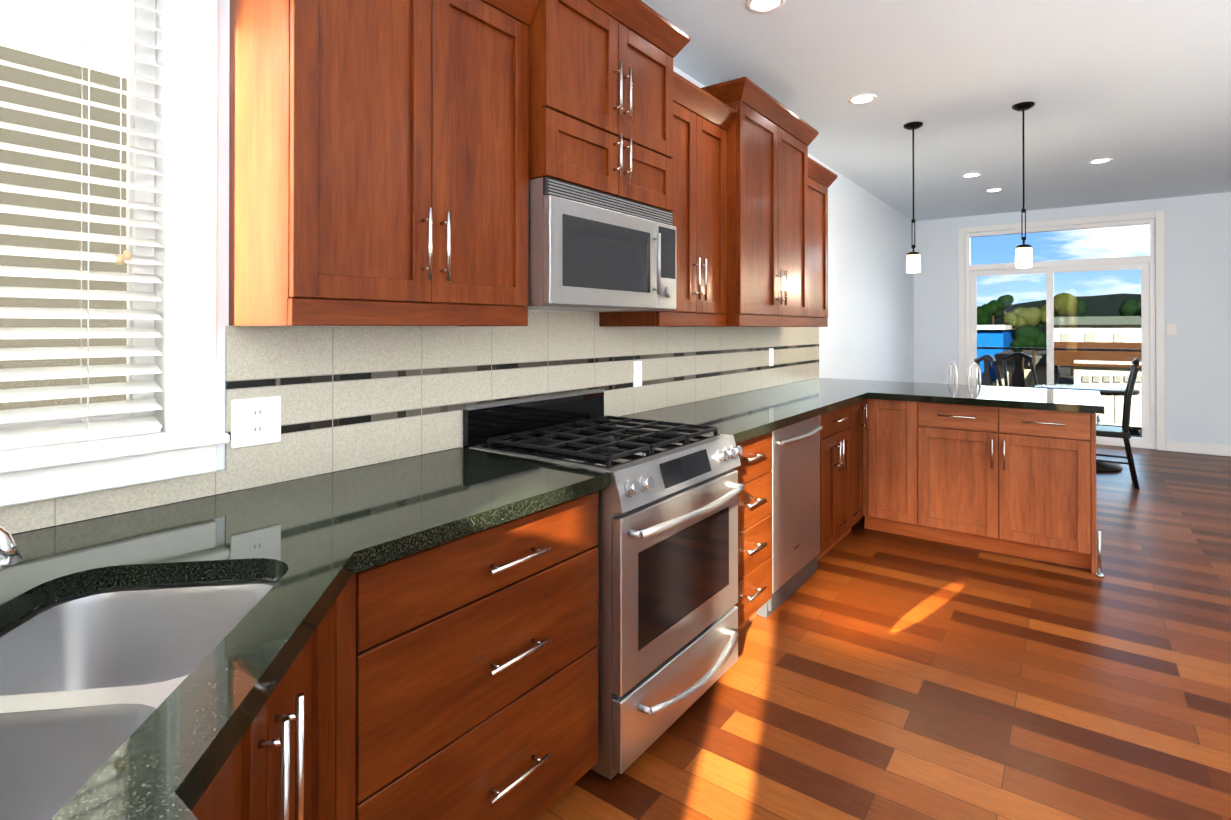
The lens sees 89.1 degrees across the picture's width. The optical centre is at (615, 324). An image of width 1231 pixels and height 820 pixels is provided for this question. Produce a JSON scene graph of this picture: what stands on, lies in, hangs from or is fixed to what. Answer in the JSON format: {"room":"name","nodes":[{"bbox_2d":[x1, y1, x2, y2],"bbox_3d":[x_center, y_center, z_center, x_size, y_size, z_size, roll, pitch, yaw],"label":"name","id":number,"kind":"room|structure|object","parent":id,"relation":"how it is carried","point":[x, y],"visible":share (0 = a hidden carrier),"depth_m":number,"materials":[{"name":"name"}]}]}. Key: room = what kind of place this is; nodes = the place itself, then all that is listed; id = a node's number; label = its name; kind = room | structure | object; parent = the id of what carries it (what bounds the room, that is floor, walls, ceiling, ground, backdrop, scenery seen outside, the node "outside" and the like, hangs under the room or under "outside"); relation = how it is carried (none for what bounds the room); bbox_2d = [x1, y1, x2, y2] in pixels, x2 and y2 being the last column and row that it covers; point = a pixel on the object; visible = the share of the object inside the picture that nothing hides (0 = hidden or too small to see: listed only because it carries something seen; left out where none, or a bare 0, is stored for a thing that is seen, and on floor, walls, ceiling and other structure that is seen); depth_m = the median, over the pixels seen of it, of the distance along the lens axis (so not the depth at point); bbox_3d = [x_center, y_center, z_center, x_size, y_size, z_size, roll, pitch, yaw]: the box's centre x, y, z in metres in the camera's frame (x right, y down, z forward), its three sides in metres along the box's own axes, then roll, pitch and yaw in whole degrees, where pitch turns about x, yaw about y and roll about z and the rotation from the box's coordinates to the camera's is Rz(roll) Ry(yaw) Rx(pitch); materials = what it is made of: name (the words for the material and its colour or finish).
{"room":"dining room and kitchen","nodes":[
{"label":"dining room and kitchen","id":0,"kind":"room"},
{"bbox_2d":[2,0,913,470],"bbox_3d":[1.097,-0.015,4.540,0.150,2.740,9.700,0,0,36],"label":"wall","id":1,"kind":"structure","parent":0,"point":[866,332],"depth_m":6.02,"materials":[{"name":"white paint"}]},
{"bbox_2d":[0,0,229,507],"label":"window","id":2,"kind":"structure","parent":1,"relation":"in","point":[186,148],"depth_m":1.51,"materials":[{"name":"white paint"}]},
{"bbox_2d":[0,0,163,450],"bbox_3d":[-1.344,-0.357,1.170,0.070,1.225,0.845,0,0,36],"label":"window blinds","id":3,"kind":"object","parent":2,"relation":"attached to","point":[43,436],"visible":0.85,"depth_m":1.38,"materials":[{"name":"white plastic"}]},
{"bbox_2d":[231,396,280,448],"bbox_3d":[-0.939,0.254,1.636,0.008,0.124,0.124,0,0,36],"label":"electrical outlet plate","id":4,"kind":"object","parent":1,"relation":"attached to","point":[255,421],"depth_m":1.63,"materials":[{"name":"white plastic"}]},
{"bbox_2d":[229,0,539,325],"bbox_3d":[-0.625,-0.522,1.764,0.378,1.052,0.799,0,0,36],"label":"upper cabinet","id":5,"kind":"object","parent":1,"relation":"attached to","point":[378,162],"visible":1,"depth_m":1.59,"materials":[{"name":"brown wood"}]},
{"bbox_2d":[0,311,818,533],"bbox_3d":[0.031,0.189,2.964,0.008,0.484,5.600,0,0,36],"label":"tiled wall","id":6,"kind":"structure","parent":1,"relation":"attached to","point":[355,396],"depth_m":2.01,"materials":[{"name":"beige tile"}]},
{"bbox_2d":[528,0,689,211],"bbox_3d":[-0.128,-0.832,2.379,0.448,0.728,0.870,0,0,36],"label":"upper cabinet","id":7,"kind":"object","parent":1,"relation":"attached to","point":[601,96],"visible":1,"depth_m":2.22,"materials":[{"name":"brown wood"}]},
{"bbox_2d":[524,177,675,311],"bbox_3d":[-0.129,-0.261,2.377,0.446,0.406,0.770,0,0,36],"label":"microwave","id":8,"kind":"object","parent":7,"relation":"attached to","point":[590,250],"visible":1,"depth_m":2.15,"materials":[{"name":"silver metal"}]},
{"bbox_2d":[633,361,641,386],"bbox_3d":[0.109,0.241,3.055,0.008,0.124,0.072,0,0,36],"label":"electrical outlet plate","id":9,"kind":"object","parent":1,"relation":"attached to","point":[637,365],"depth_m":3.05,"materials":[{"name":"white plastic"}]},
{"bbox_2d":[599,71,735,326],"bbox_3d":[0.261,-0.527,2.964,0.378,1.072,0.619,0,0,36],"label":"upper cabinet","id":10,"kind":"object","parent":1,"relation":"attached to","point":[702,120],"visible":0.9,"depth_m":2.88,"materials":[{"name":"brown wood"}]},
{"bbox_2d":[701,77,818,326],"bbox_3d":[0.765,-0.594,3.588,0.448,1.212,1.066,0,0,36],"label":"upper cabinet","id":11,"kind":"object","parent":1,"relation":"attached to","point":[769,139],"visible":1,"depth_m":3.35,"materials":[{"name":"brown wood"}]},
{"bbox_2d":[769,348,773,365],"bbox_3d":[1.096,0.229,4.391,0.008,0.124,0.072,0,0,36],"label":"electrical outlet plate","id":12,"kind":"object","parent":1,"relation":"attached to","point":[771,350],"depth_m":4.39,"materials":[{"name":"white plastic"}]},
{"bbox_2d":[807,157,836,326],"bbox_3d":[1.223,-0.521,4.266,0.378,1.072,0.651,0,0,36],"label":"upper cabinet","id":13,"kind":"object","parent":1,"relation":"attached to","point":[821,179],"visible":0.38,"depth_m":4.25,"materials":[{"name":"brown wood"}]},
{"bbox_2d":[535,444,1230,819],"bbox_3d":[3.248,1.387,2.944,5.500,0.080,9.700,0,0,36],"label":"floor","id":14,"kind":"structure","parent":0,"point":[871,674],"depth_m":2.30,"materials":[{"name":"brown wood"}]},
{"bbox_2d":[191,600,335,819],"bbox_3d":[-0.833,0.901,0.771,1.180,0.872,1.010,0,0,36],"label":"base cabinet","id":15,"kind":"object","parent":14,"relation":"on","point":[279,764],"visible":0.35,"depth_m":0.89,"materials":[{"name":"brown wood"}]},
{"bbox_2d":[0,447,608,819],"bbox_3d":[-0.642,0.444,1.121,1.110,0.040,1.835,0,0,36],"label":"countertop","id":16,"kind":"structure","parent":15,"relation":"on","point":[395,509],"depth_m":1.18,"materials":[{"name":"black stone"}]},
{"bbox_2d":[0,526,23,569],"bbox_3d":[-0.927,0.325,0.800,0.167,0.192,0.225,0,0,36],"label":"chrome faucet","id":17,"kind":"object","parent":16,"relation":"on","point":[10,554],"visible":1,"depth_m":0.83,"materials":[{"name":"silver metal"}]},
{"bbox_2d":[0,580,276,819],"bbox_3d":[-0.706,0.564,0.751,0.430,0.202,0.790,0,0,-9],"label":"stainless steel sink","id":18,"kind":"object","parent":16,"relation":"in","point":[91,682],"visible":0.54,"depth_m":1.00,"materials":[{"name":"grey metal"}]},
{"bbox_2d":[335,491,597,819],"bbox_3d":[-0.511,0.904,1.663,0.638,0.875,0.800,0,0,36],"label":"drawers","id":19,"kind":"object","parent":14,"relation":"on","point":[466,677],"visible":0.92,"depth_m":1.44,"materials":[{"name":"brown wood"}]},
{"bbox_2d":[463,388,744,779],"bbox_3d":[0.002,0.814,2.274,0.757,1.060,0.776,0,0,36],"label":"range","id":20,"kind":"object","parent":14,"relation":"on","point":[668,634],"visible":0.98,"depth_m":2.04,"materials":[{"name":"grey metal"}]},
{"bbox_2d":[732,432,771,631],"bbox_3d":[0.343,0.909,2.819,0.638,0.875,0.491,0,0,36],"label":"drawers","id":21,"kind":"object","parent":14,"relation":"on","point":[754,469],"visible":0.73,"depth_m":2.69,"materials":[{"name":"brown wood"}]},
{"bbox_2d":[757,415,821,617],"bbox_3d":[0.703,0.912,3.273,0.637,0.872,0.653,0,0,36],"label":"stainless steel dishwasher","id":22,"kind":"object","parent":14,"relation":"on","point":[795,471],"visible":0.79,"depth_m":3.07,"materials":[{"name":"grey metal"}]},
{"bbox_2d":[818,405,849,559],"bbox_3d":[1.047,0.914,3.772,0.638,0.875,0.544,0,0,36],"label":"base cabinet","id":23,"kind":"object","parent":14,"relation":"on","point":[835,478],"depth_m":3.58,"materials":[{"name":"brown wood"}]},
{"bbox_2d":[838,401,866,541],"bbox_3d":[1.297,0.915,4.110,0.638,0.875,0.288,0,0,36],"label":"base cabinet","id":24,"kind":"object","parent":14,"relation":"on","point":[856,461],"visible":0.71,"depth_m":3.98,"materials":[{"name":"brown wood"}]},
{"bbox_2d":[863,399,930,539],"bbox_3d":[1.948,0.916,4.218,0.397,0.876,0.600,0,0,36],"label":"base cabinet","id":25,"kind":"object","parent":14,"relation":"on","point":[897,437],"depth_m":3.98,"materials":[{"name":"brown wood"}]},
{"bbox_2d":[605,378,896,442],"bbox_3d":[1.074,0.456,3.824,0.660,0.040,2.976,0,0,36],"label":"countertop","id":26,"kind":"structure","parent":25,"relation":"on","point":[744,416],"depth_m":3.31,"materials":[{"name":"black stone"}]},
{"bbox_2d":[948,362,957,383],"bbox_3d":[2.547,0.828,5.022,0.350,1.059,0.342,0,0,-2],"label":"bar stool","id":27,"kind":"object","parent":14,"relation":"on","point":[950,374],"visible":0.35,"depth_m":5.03,"materials":[{"name":"white metal"}]},
{"bbox_2d":[967,362,980,384],"bbox_3d":[2.880,0.827,4.776,0.342,1.059,0.350,0,0,-16],"label":"bar stool","id":28,"kind":"object","parent":14,"relation":"on","point":[970,369],"visible":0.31,"depth_m":4.93,"materials":[{"name":"white metal"}]},
{"bbox_2d":[974,355,1002,386],"bbox_3d":[3.841,0.828,6.094,0.487,1.072,0.444,0,0,5],"label":"dining chair","id":29,"kind":"object","parent":14,"relation":"on","point":[988,360],"visible":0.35,"depth_m":6.07,"materials":[{"name":"black"}]},
{"bbox_2d":[931,403,1098,576],"bbox_3d":[2.396,0.914,3.899,0.944,0.876,0.620,0,0,36],"label":"base cabinet","id":30,"kind":"object","parent":14,"relation":"on","point":[1019,482],"depth_m":3.60,"materials":[{"name":"brown wood"}]},
{"bbox_2d":[872,382,1103,413],"bbox_3d":[2.411,0.458,4.074,1.194,0.040,0.985,0,0,36],"label":"countertop","id":31,"kind":"structure","parent":30,"relation":"on","point":[1084,401],"depth_m":3.85,"materials":[{"name":"black stone"}]},
{"bbox_2d":[1001,352,1037,387],"bbox_3d":[4.415,0.830,6.586,0.444,1.072,0.487,0,0,-12],"label":"dining chair","id":32,"kind":"object","parent":14,"relation":"on","point":[1017,378],"visible":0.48,"depth_m":6.78,"materials":[{"name":"black"}]},
{"bbox_2d":[1034,384,1139,471],"bbox_3d":[4.536,0.987,6.036,0.820,0.750,0.820,0,0,36],"label":"dining table","id":33,"kind":"object","parent":14,"relation":"on","point":[1106,466],"visible":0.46,"depth_m":5.89,"materials":[{"name":"black"}]},
{"bbox_2d":[1096,358,1139,488],"bbox_3d":[4.269,0.821,5.401,0.400,1.080,0.364,0,0,36],"label":"dining chair","id":34,"kind":"object","parent":14,"relation":"on","point":[1123,432],"visible":0.65,"depth_m":5.22,"materials":[{"name":"black wood"}]},
{"bbox_2d":[641,0,1230,220],"bbox_3d":[3.248,-1.443,2.958,5.500,0.100,9.700,0,0,36],"label":"ceiling","id":35,"kind":"structure","parent":0,"point":[1138,92],"depth_m":3.66,"materials":[{"name":"white paint"}]},
{"bbox_2d":[745,0,785,12],"bbox_3d":[0.648,-1.390,2.702,0.168,0.008,0.168,0,0,27],"label":"recessed light","id":36,"kind":"object","parent":35,"relation":"in","point":[760,6],"depth_m":2.72,"materials":[{"name":"white"}]},
{"bbox_2d":[847,93,876,104],"bbox_3d":[1.514,-1.384,3.841,0.168,0.008,0.168,0,0,-9],"label":"recessed light","id":37,"kind":"object","parent":35,"relation":"in","point":[860,98],"depth_m":3.83,"materials":[{"name":"white"}]},
{"bbox_2d":[903,122,922,272],"bbox_3d":[2.062,-0.874,4.328,0.124,1.024,0.122,0,0,36],"label":"pendant light","id":38,"kind":"object","parent":35,"relation":"hanging from","point":[913,261],"visible":1,"depth_m":4.30,"materials":[{"name":"black metal"}]},
{"bbox_2d":[961,173,981,177],"bbox_3d":[3.278,-1.375,5.757,0.168,0.008,0.168,0,0,27],"label":"recessed light","id":39,"kind":"object","parent":35,"relation":"in","point":[968,175],"depth_m":5.76,"materials":[{"name":"white"}]},
{"bbox_2d":[984,188,1003,191],"bbox_3d":[3.863,-1.372,6.382,0.168,0.008,0.168,0,0,27],"label":"recessed light","id":40,"kind":"object","parent":35,"relation":"in","point":[993,189],"depth_m":6.38,"materials":[{"name":"white"}]},
{"bbox_2d":[1012,102,1034,267],"bbox_3d":[2.577,-0.875,3.948,0.124,1.024,0.122,0,0,36],"label":"pendant light","id":41,"kind":"object","parent":35,"relation":"hanging from","point":[1023,255],"visible":1,"depth_m":3.93,"materials":[{"name":"black metal"}]},
{"bbox_2d":[1088,158,1112,163],"bbox_3d":[4.082,-1.378,5.263,0.168,0.008,0.168,0,0,27],"label":"recessed light","id":42,"kind":"object","parent":35,"relation":"in","point":[1102,160],"depth_m":5.25,"materials":[{"name":"white"}]},
{"bbox_2d":[914,192,1230,450],"bbox_3d":[6.146,-0.005,6.747,5.350,2.740,0.150,0,0,36],"label":"wall","id":43,"kind":"structure","parent":0,"point":[1198,313],"depth_m":6.72,"materials":[{"name":"white paint"}]},
{"bbox_2d":[977,279,1046,385],"bbox_3d":[4.877,0.322,7.713,0.730,1.875,0.004,0,0,36],"label":"door glass","id":44,"kind":"object","parent":43,"relation":"attached to","point":[988,279],"depth_m":7.69,"materials":[{"name":"clear glass"}]},
{"bbox_2d":[970,225,1144,263],"bbox_3d":[5.214,-0.936,7.443,1.740,0.360,0.004,0,0,36],"label":"door glass","id":45,"kind":"object","parent":43,"relation":"attached to","point":[1124,225],"depth_m":7.34,"materials":[{"name":"clear glass"}]},
{"bbox_2d":[977,347,1141,437],"bbox_3d":[5.748,0.915,7.845,3.800,1.210,1.149,0,0,36],"label":"deck railing","id":46,"kind":"object","parent":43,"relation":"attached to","point":[1075,349],"depth_m":8.19,"materials":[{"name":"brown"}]},
{"bbox_2d":[958,210,1164,450],"bbox_3d":[5.198,0.066,7.416,1.980,2.605,0.140,0,0,36],"label":"door frame","id":47,"kind":"structure","parent":43,"relation":"attached to","point":[1153,395],"depth_m":7.10,"materials":[{"name":"white paint"}]},
{"bbox_2d":[1054,300,1091,332],"bbox_3d":[5.354,-0.094,7.320,0.349,0.372,0.005,0,0,36],"label":"door glass","id":48,"kind":"object","parent":43,"relation":"attached to","point":[1064,324],"depth_m":7.31,"materials":[{"name":"clear glass"}]},
{"bbox_2d":[1108,292,1134,374],"bbox_3d":[5.710,0.100,7.056,0.229,0.922,0.005,0,0,36],"label":"door glass","id":49,"kind":"object","parent":43,"relation":"attached to","point":[1126,292],"depth_m":7.05,"materials":[{"name":"clear glass"}]},
{"bbox_2d":[1167,324,1176,334],"bbox_3d":[6.007,0.055,6.752,0.080,0.120,0.006,0,0,36],"label":"switch plate","id":50,"kind":"object","parent":43,"relation":"attached to","point":[1171,329],"visible":1,"depth_m":6.75,"materials":[{"name":"white plastic"}]},
{"bbox_2d":[1166,440,1230,455],"bbox_3d":[7.046,1.306,5.974,2.690,0.110,0.015,0,0,36],"label":"baseboard","id":51,"kind":"structure","parent":43,"relation":"attached to","point":[1202,448],"depth_m":6.61,"materials":[{"name":"white paint"}]},
{"label":"outside","id":52,"kind":"structure","parent":0,"visible":0},
{"bbox_2d":[978,350,1046,386],"bbox_3d":[5.215,0.820,8.891,1.540,0.910,0.008,0,0,36],"label":"glass","id":53,"kind":"object","parent":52,"point":[991,350],"depth_m":8.59,"materials":[{"name":"clear glass"}]},
{"bbox_2d":[978,293,1140,333],"bbox_3d":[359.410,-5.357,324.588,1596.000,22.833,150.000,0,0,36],"label":"hills","id":54,"kind":"structure","parent":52,"point":[1095,309],"depth_m":316.56,"materials":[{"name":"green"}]},
{"bbox_2d":[978,347,1141,435],"bbox_3d":[135.382,5.072,135.696,180.000,0.200,460.000,0,0,36],"label":"ground","id":55,"kind":"structure","parent":52,"point":[1068,381],"depth_m":52.18,"materials":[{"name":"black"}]},
{"bbox_2d":[977,293,1141,429],"bbox_3d":[27.699,0.672,39.647,14.383,7.696,53.533,0,0,36],"label":"scenery","id":56,"kind":"object","parent":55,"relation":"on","point":[1131,328],"depth_m":33.36,"materials":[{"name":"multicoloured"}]},
{"bbox_2d":[1065,353,1088,384],"bbox_3d":[6.088,0.583,8.248,0.245,0.402,0.008,0,0,36],"label":"glass","id":57,"kind":"object","parent":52,"point":[1080,375],"depth_m":8.23,"materials":[{"name":"clear glass"}]},
{"bbox_2d":[1081,352,1122,400],"bbox_3d":[6.296,0.671,8.094,0.419,0.619,0.008,0,0,36],"label":"glass","id":58,"kind":"object","parent":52,"point":[1081,352],"depth_m":8.08,"materials":[{"name":"clear glass"}]}
]}

